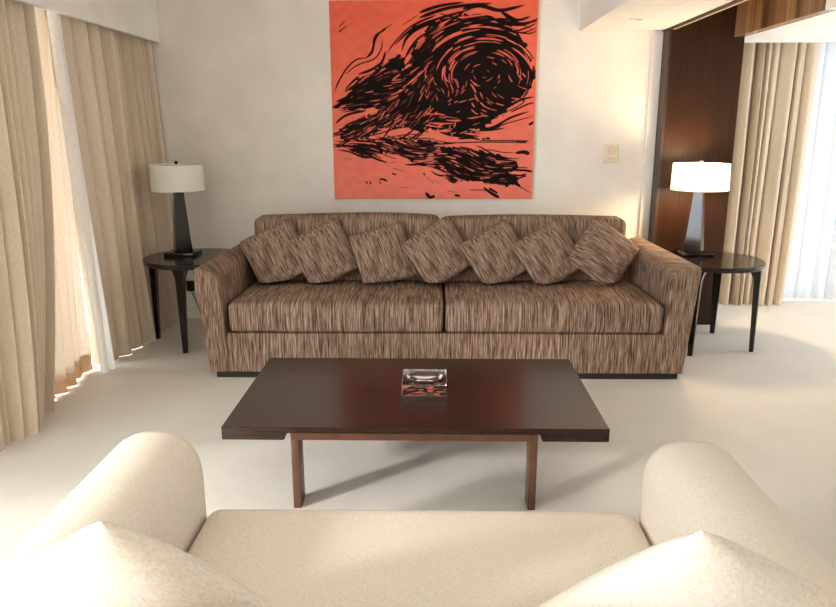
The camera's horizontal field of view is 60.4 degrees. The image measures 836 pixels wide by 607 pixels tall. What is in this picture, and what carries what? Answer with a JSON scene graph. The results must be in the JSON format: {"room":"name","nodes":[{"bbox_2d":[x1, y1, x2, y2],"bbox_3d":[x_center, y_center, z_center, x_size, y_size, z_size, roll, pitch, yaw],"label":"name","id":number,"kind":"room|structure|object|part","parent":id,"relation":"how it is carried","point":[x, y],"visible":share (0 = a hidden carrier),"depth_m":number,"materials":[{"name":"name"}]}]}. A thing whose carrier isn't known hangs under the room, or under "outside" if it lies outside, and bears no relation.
{"room":"living room","nodes":[
{"label":"living room","id":0,"kind":"room"},
{"bbox_2d":[151,0,652,308],"bbox_3d":[-0.095,-1.269,6.076,5.350,2.850,0.160,0,14,1],"label":"wall","id":1,"kind":"structure","parent":0,"point":[244,92],"depth_m":5.93,"materials":[{"name":"paint"}]},
{"bbox_2d":[15,0,159,42],"bbox_3d":[-2.147,-2.016,4.298,0.040,0.538,3.020,0,14,1],"label":"trim","id":2,"kind":"structure","parent":1,"relation":"attached to","point":[137,18],"depth_m":5.01,"materials":[{"name":"white paint"}]},
{"bbox_2d":[0,0,54,452],"bbox_3d":[-2.268,-0.634,3.833,0.329,2.699,1.210,0,14,1],"label":"curtain","id":3,"kind":"object","parent":2,"relation":"hanging from","point":[27,250],"visible":1,"depth_m":3.95,"materials":[{"name":"fabric"}]},
{"bbox_2d":[46,10,114,372],"bbox_3d":[-2.204,-0.841,4.671,0.112,2.699,0.203,4,15,17],"label":"curtain","id":4,"kind":"object","parent":2,"relation":"hanging from","point":[81,204],"visible":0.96,"depth_m":4.67,"materials":[{"name":"white fabric"}]},
{"bbox_2d":[44,9,178,364],"bbox_3d":[-2.237,-1.018,5.386,0.308,2.699,1.370,0,14,1],"label":"curtain","id":5,"kind":"object","parent":2,"relation":"hanging from","point":[112,79],"visible":0.83,"depth_m":5.27,"materials":[{"name":"fabric"}]},
{"bbox_2d":[186,281,194,290],"bbox_3d":[-2.000,-0.149,6.291,0.070,0.090,0.040,0,14,1],"label":"wall socket","id":6,"kind":"object","parent":1,"relation":"attached to","point":[190,284],"visible":0.99,"depth_m":6.29,"materials":[{"name":"black plastic"}]},
{"bbox_2d":[187,309,200,317],"bbox_3d":[-0.287,0.094,6.325,4.325,0.085,0.018,0,14,1],"label":"baseboard","id":7,"kind":"structure","parent":1,"relation":"attached to","point":[191,313],"depth_m":6.35,"materials":[{"name":"white paint"}]},
{"bbox_2d":[329,0,538,198],"bbox_3d":[0.124,-1.645,5.877,1.659,1.565,0.036,0,14,1],"label":"painting","id":8,"kind":"object","parent":1,"relation":"attached to","point":[432,99],"visible":1,"depth_m":5.85,"materials":[{"name":"paint"}]},
{"bbox_2d":[603,144,617,161],"bbox_3d":[1.599,-1.246,5.941,0.113,0.153,0.044,0,14,1],"label":"thermostat","id":9,"kind":"object","parent":1,"relation":"attached to","point":[610,150],"visible":1,"depth_m":5.93,"materials":[{"name":"beige plastic"}]},
{"bbox_2d":[638,31,663,240],"bbox_3d":[1.914,-1.014,5.998,0.083,2.383,0.030,0,14,1],"label":"trim","id":10,"kind":"structure","parent":1,"relation":"attached to","point":[657,36],"depth_m":5.89,"materials":[{"name":"white paint"}]},
{"bbox_2d":[580,0,733,30],"bbox_3d":[1.504,-1.122,0.499,0.650,0.467,10.670,0,14,1],"label":"ceiling","id":11,"kind":"structure","parent":1,"relation":"attached to","point":[595,15],"depth_m":4.93,"materials":[{"name":"paint"}]},
{"bbox_2d":[630,18,645,20],"bbox_3d":[1.551,-2.003,5.056,0.110,0.006,0.110,0,14,1],"label":"recessed light","id":12,"kind":"object","parent":11,"relation":"in","point":[632,19],"visible":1,"depth_m":5.06,"materials":[{"name":"white paint"}]},
{"bbox_2d":[648,29,671,243],"bbox_3d":[1.964,-1.101,5.901,0.020,2.600,0.175,0,14,1],"label":"trim","id":13,"kind":"structure","parent":1,"relation":"attached to","point":[667,36],"depth_m":5.80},
{"bbox_2d":[662,0,741,31],"bbox_3d":[1.841,-0.995,0.523,0.023,0.226,10.670,0,14,1],"label":"trim","id":14,"kind":"structure","parent":1,"relation":"attached to","point":[734,1],"depth_m":4.83,"materials":[{"name":"brown wood"}]},
{"bbox_2d":[0,290,835,570],"bbox_3d":[0.329,1.351,1.615,10.000,0.100,11.900,0,14,1],"label":"floor","id":15,"kind":"structure","parent":0,"point":[771,407],"depth_m":3.82,"materials":[{"name":"carpet"}]},
{"bbox_2d":[34,6,92,397],"bbox_3d":[-2.311,-0.779,4.403,0.144,2.691,0.909,-1,14,-3],"label":"curtain","id":16,"kind":"object","parent":15,"relation":"on","point":[73,355],"visible":0.51,"depth_m":4.62,"materials":[{"name":"white fabric"}]},
{"bbox_2d":[143,248,228,352],"bbox_3d":[-1.728,-0.042,5.662,0.776,0.672,0.776,0,14,1],"label":"side table","id":17,"kind":"object","parent":15,"relation":"on","point":[180,266],"visible":0.54,"depth_m":5.37,"materials":[{"name":"black paint"}]},
{"bbox_3d":[-2.053,-0.027,5.683,0.094,0.634,0.109,0,14,1],"label":"leg","id":18,"kind":"part","parent":17,"relation":"part of","materials":[{"name":"black paint"}]},
{"bbox_2d":[149,161,204,256],"bbox_3d":[-1.848,-0.737,5.565,0.400,0.725,0.400,0,14,1],"label":"table lamp","id":19,"kind":"object","parent":17,"relation":"on","point":[176,178],"visible":1,"depth_m":5.46,"materials":[{"name":"fabric"}]},
{"bbox_3d":[-1.849,-0.968,5.508,0.400,0.196,0.400,0,14,1],"label":"lamp shade","id":20,"kind":"part","parent":19,"relation":"part of","materials":[{"name":"fabric"}]},
{"bbox_3d":[-1.848,-0.645,5.588,0.128,0.475,0.128,-8,16,-28],"label":"stem","id":21,"kind":"part","parent":19,"relation":"part of","materials":[{"name":"paint"}]},
{"bbox_3d":[-1.847,-0.400,5.649,0.230,0.030,0.230,0,14,1],"label":"plate","id":22,"kind":"part","parent":19,"relation":"part of","materials":[{"name":"paint"}]},
{"bbox_3d":[-1.745,0.054,5.352,0.109,0.634,0.094,0,14,1],"label":"leg","id":23,"kind":"part","parent":17,"relation":"part of","materials":[{"name":"black paint"}]},
{"bbox_2d":[221,358,609,509],"bbox_3d":[-0.005,0.611,3.589,1.670,0.393,0.955,0,14,1],"label":"coffee table","id":24,"kind":"object","parent":15,"relation":"on","point":[522,400],"visible":1,"depth_m":3.32,"materials":[{"name":"brown wood"}]},
{"bbox_3d":[-0.535,0.740,3.204,0.034,0.328,0.100,0,14,1],"label":"leg","id":25,"kind":"part","parent":24,"relation":"part of","materials":[{"name":"brown wood"}]},
{"bbox_3d":[-0.009,0.466,3.553,1.071,0.036,0.931,0,14,1],"label":"frame","id":26,"kind":"part","parent":24,"relation":"part of","materials":[{"name":"brown wood"}]},
{"bbox_2d":[401,369,446,395],"bbox_3d":[0.032,0.389,3.544,0.217,0.058,0.230,0,14,1],"label":"ashtray","id":27,"kind":"object","parent":24,"relation":"on","point":[415,382],"visible":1,"depth_m":3.46,"materials":[{"name":"clear glass"}]},
{"bbox_3d":[0.502,0.744,3.183,0.034,0.328,0.100,0,14,1],"label":"leg","id":28,"kind":"part","parent":24,"relation":"part of","materials":[{"name":"brown wood"}]},
{"bbox_2d":[0,431,835,606],"bbox_3d":[0.000,0.857,1.804,2.020,0.770,1.230,0,14,1],"label":"loveseat","id":29,"kind":"object","parent":15,"relation":"on","point":[151,484],"visible":0.73,"depth_m":2.05,"materials":[{"name":"beige fabric"}]},
{"bbox_3d":[-0.860,0.833,1.842,0.300,0.602,1.180,0,14,1],"label":"arm","id":30,"kind":"part","parent":29,"relation":"part of"},
{"bbox_2d":[0,521,275,606],"bbox_3d":[-0.621,0.605,1.503,0.663,0.518,0.338,5,15,19],"label":"throw pillow","id":31,"kind":"object","parent":29,"relation":"on","point":[103,563],"visible":1,"depth_m":1.34,"materials":[{"name":"beige fabric"}]},
{"bbox_2d":[188,509,650,606],"bbox_3d":[0.002,0.867,1.898,1.414,0.187,1.028,0,14,1],"label":"seat cushion","id":32,"kind":"object","parent":29,"relation":"on","point":[288,557],"depth_m":2.09,"materials":[{"name":"beige fabric"}]},
{"bbox_2d":[538,531,835,606],"bbox_3d":[0.561,0.609,1.487,0.692,0.519,0.345,-4,14,-17],"label":"throw pillow","id":33,"kind":"object","parent":29,"relation":"on","point":[701,568],"visible":1,"depth_m":1.31,"materials":[{"name":"beige fabric"}]},
{"bbox_3d":[0.860,0.848,1.809,0.300,0.582,1.180,0,14,1],"label":"arm","id":34,"kind":"part","parent":29,"relation":"part of"},
{"bbox_2d":[193,212,701,379],"bbox_3d":[0.187,-0.103,5.173,3.311,1.018,1.000,0,14,1],"label":"sofa","id":35,"kind":"object","parent":15,"relation":"on","point":[636,326],"visible":0.76,"depth_m":4.79,"materials":[{"name":"brown fabric"}]},
{"bbox_3d":[-1.345,-0.023,5.227,0.214,0.772,0.967,1,14,3],"label":"arm","id":36,"kind":"part","parent":35,"relation":"part of"},
{"bbox_2d":[240,219,302,282],"bbox_3d":[-1.026,-0.384,5.212,0.525,0.440,0.212,-2,14,-9],"label":"throw pillow","id":37,"kind":"object","parent":35,"relation":"on","point":[269,253],"visible":0.86,"depth_m":5.16,"materials":[{"name":"brown fabric"}]},
{"bbox_2d":[290,217,358,282],"bbox_3d":[-0.676,-0.388,5.206,0.515,0.448,0.218,-5,15,-18],"label":"throw pillow","id":38,"kind":"object","parent":35,"relation":"on","point":[324,253],"visible":0.94,"depth_m":5.15,"materials":[{"name":"brown fabric"}]},
{"bbox_2d":[229,280,442,331],"bbox_3d":[-0.538,-0.003,5.116,1.428,0.222,0.810,0,14,1],"label":"seat cushion","id":39,"kind":"object","parent":35,"relation":"on","point":[254,305],"depth_m":4.75,"materials":[{"name":"brown fabric"}]},
{"bbox_2d":[254,212,439,280],"bbox_3d":[-0.526,-0.425,5.439,1.390,0.518,0.259,0,14,1],"label":"cushion","id":40,"kind":"object","parent":35,"relation":"on","point":[352,223],"depth_m":5.30,"materials":[{"name":"brown fabric"}]},
{"bbox_2d":[350,222,417,282],"bbox_3d":[-0.246,-0.371,5.198,0.465,0.414,0.214,-4,15,-17],"label":"throw pillow","id":41,"kind":"object","parent":35,"relation":"on","point":[380,256],"visible":0.93,"depth_m":5.14,"materials":[{"name":"brown fabric"}]},
{"bbox_2d":[401,216,471,282],"bbox_3d":[0.154,-0.390,5.182,0.529,0.460,0.218,-5,15,-18],"label":"throw pillow","id":42,"kind":"object","parent":35,"relation":"on","point":[436,252],"visible":0.91,"depth_m":5.13,"materials":[{"name":"brown fabric"}]},
{"bbox_3d":[0.158,-0.175,5.574,2.735,0.895,0.190,0,14,1],"label":"frame","id":43,"kind":"part","parent":35,"relation":"part of","materials":[{"name":"brown fabric"}]},
{"bbox_3d":[0.177,0.315,4.879,2.905,0.277,0.172,0,14,1],"label":"rail","id":44,"kind":"part","parent":35,"relation":"part of","materials":[{"name":"brown fabric"}]},
{"bbox_2d":[460,219,526,283],"bbox_3d":[0.572,-0.380,5.183,0.523,0.442,0.215,-4,14,-16],"label":"throw pillow","id":45,"kind":"object","parent":35,"relation":"on","point":[491,253],"visible":0.91,"depth_m":5.12,"materials":[{"name":"brown fabric"}]},
{"bbox_2d":[446,214,625,281],"bbox_3d":[0.858,-0.413,5.410,1.360,0.504,0.264,0,14,1],"label":"cushion","id":46,"kind":"object","parent":35,"relation":"on","point":[468,226],"depth_m":5.28,"materials":[{"name":"brown fabric"}]},
{"bbox_2d":[514,218,579,283],"bbox_3d":[0.949,-0.380,5.171,0.529,0.447,0.215,-4,14,-17],"label":"throw pillow","id":47,"kind":"object","parent":35,"relation":"on","point":[544,253],"visible":0.92,"depth_m":5.12,"materials":[{"name":"brown fabric"}]},
{"bbox_2d":[444,280,662,332],"bbox_3d":[0.903,0.001,5.087,1.428,0.224,0.809,0,14,1],"label":"seat cushion","id":48,"kind":"object","parent":35,"relation":"on","point":[470,306],"depth_m":4.72,"materials":[{"name":"brown fabric"}]},
{"bbox_2d":[569,216,639,283],"bbox_3d":[1.336,-0.388,5.160,0.525,0.463,0.223,2,14,8],"label":"throw pillow","id":49,"kind":"object","parent":35,"relation":"on","point":[602,253],"visible":1,"depth_m":5.11,"materials":[{"name":"brown fabric"}]},
{"bbox_3d":[1.710,-0.021,5.162,0.217,0.788,0.971,-1,14,-2],"label":"arm","id":50,"kind":"part","parent":35,"relation":"part of"},
{"bbox_2d":[669,251,765,355],"bbox_3d":[2.209,-0.013,5.513,0.776,0.672,0.776,0,14,1],"label":"side table","id":51,"kind":"object","parent":15,"relation":"on","point":[721,263],"visible":0.61,"depth_m":5.29,"materials":[{"name":"black paint"}]},
{"bbox_3d":[2.026,0.071,5.256,0.109,0.634,0.092,9,17,33],"label":"leg","id":52,"kind":"part","parent":51,"relation":"part of","materials":[{"name":"black paint"}]},
{"bbox_2d":[670,160,730,256],"bbox_3d":[2.152,-0.734,5.521,0.424,0.725,0.424,0,14,1],"label":"table lamp","id":53,"kind":"object","parent":51,"relation":"on","point":[701,177],"visible":1,"depth_m":5.41,"materials":[{"name":"fabric"}]},
{"bbox_3d":[2.153,-0.397,5.605,0.230,0.030,0.230,0,14,1],"label":"plate","id":54,"kind":"part","parent":53,"relation":"part of","materials":[{"name":"paint"}]},
{"bbox_3d":[2.152,-0.642,5.544,0.128,0.475,0.128,8,16,31],"label":"stem","id":55,"kind":"part","parent":53,"relation":"part of","materials":[{"name":"paint"}]},
{"bbox_3d":[2.151,-0.965,5.465,0.424,0.196,0.424,0,14,1],"label":"lamp shade","id":56,"kind":"part","parent":53,"relation":"part of","materials":[{"name":"fabric"}]},
{"bbox_3d":[2.393,-0.059,5.779,0.109,0.634,0.092,9,17,33],"label":"leg","id":57,"kind":"part","parent":51,"relation":"part of","materials":[{"name":"black paint"}]},
{"bbox_3d":[2.479,0.049,5.340,0.092,0.634,0.109,9,17,33],"label":"leg","id":58,"kind":"part","parent":51,"relation":"part of","materials":[{"name":"black paint"}]},
{"bbox_2d":[719,42,820,305],"bbox_3d":[3.091,-1.264,6.548,0.903,2.599,0.229,0,14,1],"label":"curtain","id":59,"kind":"object","parent":15,"relation":"on","point":[778,80],"visible":0.62,"depth_m":6.49,"materials":[{"name":"fabric"}]},
{"bbox_2d":[783,42,835,299],"bbox_3d":[4.143,-1.297,6.673,2.000,2.599,0.103,0,14,1],"label":"curtain","id":60,"kind":"object","parent":15,"relation":"on","point":[811,273],"visible":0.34,"depth_m":6.76,"materials":[{"name":"white fabric"}]},
{"bbox_2d":[655,5,744,324],"bbox_3d":[2.257,-1.101,5.897,0.566,2.600,0.170,0,14,1],"label":"wall panel","id":61,"kind":"object","parent":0,"point":[706,57],"visible":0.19,"depth_m":5.72,"materials":[{"name":"brown wood"}]},
{"bbox_3d":[0.324,-1.512,0.907,10.000,0.100,11.900,0,14,1],"label":"ceiling","id":62,"kind":"structure","parent":0,"visible":0},
{"bbox_2d":[734,0,835,36],"bbox_3d":[2.480,-2.167,4.856,0.084,0.532,1.330,0,14,1],"label":"trim","id":63,"kind":"structure","parent":62,"relation":"attached to","point":[752,16],"depth_m":4.96,"materials":[{"name":"brown wood"}]},
{"bbox_2d":[744,11,835,42],"bbox_3d":[3.958,-2.467,6.023,2.750,0.514,0.040,0,14,1],"label":"trim","id":64,"kind":"structure","parent":62,"relation":"attached to","point":[821,28],"depth_m":6.06,"materials":[{"name":"white paint"}]},
{"bbox_2d":[825,0,835,9],"bbox_3d":[2.370,-0.908,-0.239,0.084,0.532,9.170,0,14,1],"label":"trim","id":65,"kind":"structure","parent":62,"relation":"attached to","point":[830,4],"depth_m":4.22,"materials":[{"name":"white paint"}]},
{"bbox_3d":[0.204,1.329,-4.441,10.000,2.850,0.150,0,14,1],"label":"wall","id":66,"kind":"structure","parent":0,"visible":0},
{"bbox_2d":[673,0,747,28],"bbox_3d":[1.869,-0.971,0.431,0.018,0.228,10.480,0,14,1],"label":"trim","id":67,"kind":"structure","parent":66,"relation":"attached to","point":[742,1],"depth_m":4.77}
]}

